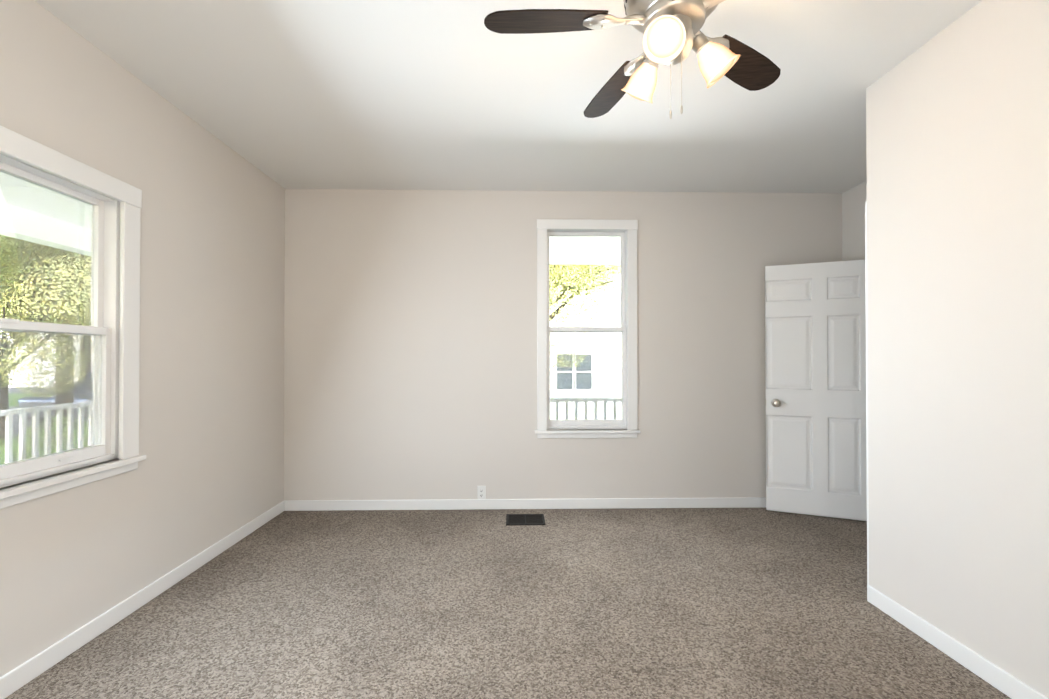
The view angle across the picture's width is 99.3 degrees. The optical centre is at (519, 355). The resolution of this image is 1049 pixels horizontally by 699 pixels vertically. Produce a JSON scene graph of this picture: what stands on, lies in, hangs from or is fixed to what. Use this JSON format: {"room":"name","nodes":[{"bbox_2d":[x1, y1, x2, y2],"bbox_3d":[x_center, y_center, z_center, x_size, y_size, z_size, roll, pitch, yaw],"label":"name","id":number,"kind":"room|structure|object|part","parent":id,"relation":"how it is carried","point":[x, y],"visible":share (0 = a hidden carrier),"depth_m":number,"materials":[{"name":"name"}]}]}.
{"room":"empty bedroom","nodes":[
{"label":"empty bedroom","id":0,"kind":"room"},
{"bbox_2d":[0,0,284,676],"bbox_3d":[-2.005,-0.069,1.452,0.150,2.700,4.870,0,0,-1],"label":"wall","id":1,"kind":"structure","parent":0,"point":[208,472],"depth_m":2.42,"materials":[{"name":"paint"}]},
{"bbox_2d":[0,153,119,484],"bbox_3d":[-2.008,-0.142,1.718,0.105,1.266,0.936,0,0,-1],"label":"window","id":2,"kind":"structure","parent":1,"relation":"in","point":[67,235],"depth_m":1.96,"materials":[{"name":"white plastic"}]},
{"bbox_2d":[0,331,31,463],"bbox_3d":[-2.054,0.168,1.714,0.001,0.610,0.892,0,0,-1],"label":"screen","id":3,"kind":"object","parent":2,"relation":"attached to","point":[8,378],"depth_m":1.80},
{"bbox_2d":[0,125,145,508],"bbox_3d":[-1.990,-0.139,1.718,0.192,1.417,1.120,0,0,-1],"label":"window frame","id":4,"kind":"structure","parent":1,"relation":"attached to","point":[19,147],"depth_m":2.16,"materials":[{"name":"white wood"}]},
{"bbox_2d":[0,501,283,698],"bbox_3d":[-1.922,1.238,1.423,0.017,0.085,4.530,0,0,-1],"label":"baseboard","id":5,"kind":"structure","parent":1,"relation":"attached to","point":[21,675],"depth_m":2.13,"materials":[{"name":"white wood"}]},
{"bbox_2d":[5,507,1010,698],"bbox_3d":[0.449,1.341,1.491,5.060,0.120,4.870,0,0,-1],"label":"floor","id":6,"kind":"structure","parent":0,"point":[692,603],"depth_m":2.18,"materials":[{"name":"carpet"}]},
{"bbox_2d":[506,514,545,525],"bbox_3d":[0.044,1.294,3.509,0.302,0.007,0.230,0,0,-1],"label":"air vent register","id":7,"kind":"object","parent":6,"relation":"on","point":[525,519],"visible":0.98,"depth_m":3.50,"materials":[{"name":"brown metal"}]},
{"bbox_2d":[35,0,981,192],"bbox_3d":[0.449,-1.479,1.513,5.060,0.120,4.870,0,0,-1],"label":"ceiling","id":8,"kind":"structure","parent":0,"point":[385,94],"depth_m":2.37,"materials":[{"name":"paint"}]},
{"bbox_2d":[484,0,780,118],"bbox_3d":[0.490,-1.113,1.566,1.232,0.610,1.270,0,0,-1],"label":"ceiling fan","id":9,"kind":"object","parent":8,"relation":"hanging from","point":[673,34],"visible":1,"depth_m":1.56,"materials":[{"name":"black wood"}]},
{"bbox_2d":[284,189,841,499],"bbox_3d":[0.476,-0.050,3.863,4.910,2.700,0.150,0,0,-1],"label":"wall","id":10,"kind":"structure","parent":0,"point":[410,344],"depth_m":3.77,"materials":[{"name":"paint"}]},
{"bbox_2d":[477,486,485,498],"bbox_3d":[-0.323,1.159,3.758,0.070,0.114,0.008,0,0,-1],"label":"electrical outlet plate","id":11,"kind":"object","parent":10,"relation":"attached to","point":[481,492],"visible":1,"depth_m":3.76,"materials":[{"name":"white plastic"}]},
{"bbox_2d":[284,497,765,510],"bbox_3d":[0.403,1.257,3.767,4.760,0.085,0.017,0,0,-1],"label":"baseboard","id":12,"kind":"structure","parent":10,"relation":"attached to","point":[742,502],"depth_m":3.76,"materials":[{"name":"white wood"}]},
{"bbox_2d":[547,230,626,427],"bbox_3d":[0.571,-0.235,3.864,0.732,1.716,0.105,0,0,-1],"label":"window","id":13,"kind":"structure","parent":10,"relation":"in","point":[597,423],"depth_m":3.84,"materials":[{"name":"white plastic"}]},
{"bbox_2d":[550,332,621,419],"bbox_3d":[0.570,0.181,3.906,0.688,0.848,0.001,0,0,-1],"label":"screen","id":14,"kind":"object","parent":13,"relation":"attached to","point":[606,359],"depth_m":3.91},
{"bbox_2d":[535,219,640,437],"bbox_3d":[0.571,-0.226,3.845,0.892,1.855,0.192,0,0,-1],"label":"window frame","id":15,"kind":"structure","parent":10,"relation":"attached to","point":[631,430],"depth_m":3.77,"materials":[{"name":"white wood"}]},
{"bbox_2d":[842,181,866,260],"bbox_3d":[2.905,-0.069,1.478,0.150,2.700,4.720,0,0,-1],"label":"wall","id":16,"kind":"structure","parent":0,"point":[854,199],"depth_m":3.71,"materials":[{"name":"paint"}]},
{"bbox_2d":[765,260,866,520],"bbox_3d":[2.412,0.271,3.606,0.715,2.030,0.373,0,0,-1],"label":"door","id":17,"kind":"structure","parent":16,"relation":"in","point":[815,350],"depth_m":3.58,"materials":[{"name":"white wood"}]},
{"bbox_3d":[2.116,0.393,3.699,0.126,0.064,0.173,0,0,-1],"label":"knob","id":18,"kind":"part","parent":17,"relation":"part of","materials":[{"name":"silver metal"}]},
{"bbox_2d":[866,0,1048,697],"bbox_3d":[1.924,-0.075,0.797,0.120,2.700,3.100,0,0,-1],"label":"wall","id":19,"kind":"structure","parent":0,"point":[957,137],"depth_m":1.83,"materials":[{"name":"paint"}]},
{"bbox_2d":[865,201,868,584],"bbox_3d":[2.323,0.235,2.312,0.975,2.105,0.118,0,0,-1],"label":"trim","id":20,"kind":"structure","parent":19,"relation":"attached to","point":[866,393],"depth_m":2.36,"materials":[{"name":"white wood"}]},
{"bbox_2d":[867,585,1048,698],"bbox_3d":[1.855,1.233,0.800,0.017,0.085,3.070,0,0,-1],"label":"baseboard","id":21,"kind":"structure","parent":19,"relation":"attached to","point":[974,662],"depth_m":1.86,"materials":[{"name":"white wood"}]},
{"label":"outside","id":22,"kind":"structure","parent":0,"visible":0},
{"bbox_2d":[9,394,561,460],"bbox_3d":[-10.326,2.075,19.684,100.000,0.200,100.000,0,0,-1],"label":"lawn","id":23,"kind":"structure","parent":22,"point":[12,401],"depth_m":19.93,"materials":[{"name":"green plant"}]},
{"bbox_2d":[0,435,18,464],"bbox_3d":[-5.512,1.328,6.272,1.183,1.229,7.243,0,0,-1],"label":"bush","id":24,"kind":"object","parent":23,"relation":"on","point":[2,452],"depth_m":4.59,"materials":[{"name":"green plant"}]},
{"bbox_2d":[0,307,30,442],"bbox_3d":[-8.074,0.345,7.009,2.370,3.060,2.412,0,0,-1],"label":"tree","id":25,"kind":"object","parent":23,"relation":"on","point":[4,392],"depth_m":7.09,"materials":[{"name":"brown plant"}]},
{"bbox_2d":[0,235,31,393],"bbox_3d":[-8.437,-3.069,5.024,6.113,7.470,7.606,0,0,-1],"label":"crown","id":26,"kind":"object","parent":25,"relation":"attached to","point":[15,302],"depth_m":6.62,"materials":[{"name":"green plant"}]},
{"bbox_2d":[1,331,31,386],"bbox_3d":[-30.369,-2.688,33.814,9.300,9.550,11.800,0,0,-1],"label":"house","id":27,"kind":"structure","parent":23,"relation":"on","point":[19,377],"depth_m":28.26,"materials":[{"name":"white"}]},
{"bbox_2d":[9,387,29,443],"bbox_3d":[-10.326,1.965,19.685,100.000,0.020,100.000,0,0,-1],"label":"street","id":28,"kind":"structure","parent":23,"relation":"on","point":[16,423],"depth_m":16.30,"materials":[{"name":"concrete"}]},
{"bbox_2d":[17,397,29,418],"bbox_3d":[-11.593,1.194,13.163,1.760,1.420,4.400,0,0,-1],"label":"car","id":29,"kind":"object","parent":28,"relation":"on","point":[22,401],"depth_m":10.95,"materials":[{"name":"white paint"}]},
{"bbox_2d":[549,265,619,321],"bbox_3d":[0.111,-0.704,9.456,4.446,5.196,2.797,0,0,-1],"label":"tree","id":30,"kind":"object","parent":23,"relation":"on","point":[557,310],"depth_m":9.12,"materials":[{"name":"green plant"}]},
{"bbox_2d":[549,264,620,366],"bbox_3d":[0.311,-1.969,8.738,5.681,4.378,5.124,0,0,-1],"label":"crown","id":31,"kind":"object","parent":30,"relation":"attached to","point":[565,281],"depth_m":8.22,"materials":[{"name":"green plant"}]},
{"bbox_2d":[549,265,621,419],"bbox_3d":[-0.037,-2.614,17.931,15.300,9.150,9.800,0,0,-1],"label":"neighbouring house","id":32,"kind":"structure","parent":23,"relation":"on","point":[609,296],"depth_m":13.45,"materials":[{"name":"white"}]},
{"bbox_3d":[0.905,-1.049,13.437,9.400,4.150,0.040,0,0,-1],"label":"glass","id":33,"kind":"part","parent":32,"relation":"part of","materials":[{"name":"grey"}]},
{"bbox_3d":[-9.659,-1.605,9.468,5.196,6.998,5.683,0,0,-1],"label":"tree","id":34,"kind":"object","parent":23,"relation":"on","visible":0},
{"bbox_2d":[0,234,25,312],"bbox_3d":[-9.714,-3.637,9.256,7.840,6.121,7.440,0,0,-1],"label":"crown","id":35,"kind":"object","parent":34,"relation":"attached to","point":[5,256],"depth_m":8.68,"materials":[{"name":"green plant"}]},
{"bbox_3d":[0.579,1.600,0.781,10.530,0.450,9.150,0,0,-1],"label":"porch floor","id":36,"kind":"structure","parent":23,"relation":"on","visible":0},
{"bbox_2d":[0,408,28,463],"bbox_3d":[-4.634,0.864,0.620,0.080,0.780,9.030,0,0,-1],"label":"porch railing","id":37,"kind":"object","parent":36,"relation":"on","point":[6,426],"depth_m":4.10,"materials":[{"name":"white paint"}]},
{"bbox_2d":[0,189,619,264],"bbox_3d":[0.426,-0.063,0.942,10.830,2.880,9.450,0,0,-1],"label":"ceiling","id":38,"kind":"structure","parent":36,"relation":"on","point":[577,245],"depth_m":5.23,"materials":[{"name":"white paint"}]},
{"bbox_2d":[550,398,621,419],"bbox_3d":[0.492,0.901,5.296,10.521,0.780,0.110,0,0,-1],"label":"porch railing","id":39,"kind":"object","parent":36,"relation":"on","point":[586,400],"depth_m":5.30,"materials":[{"name":"white paint"}]}
]}

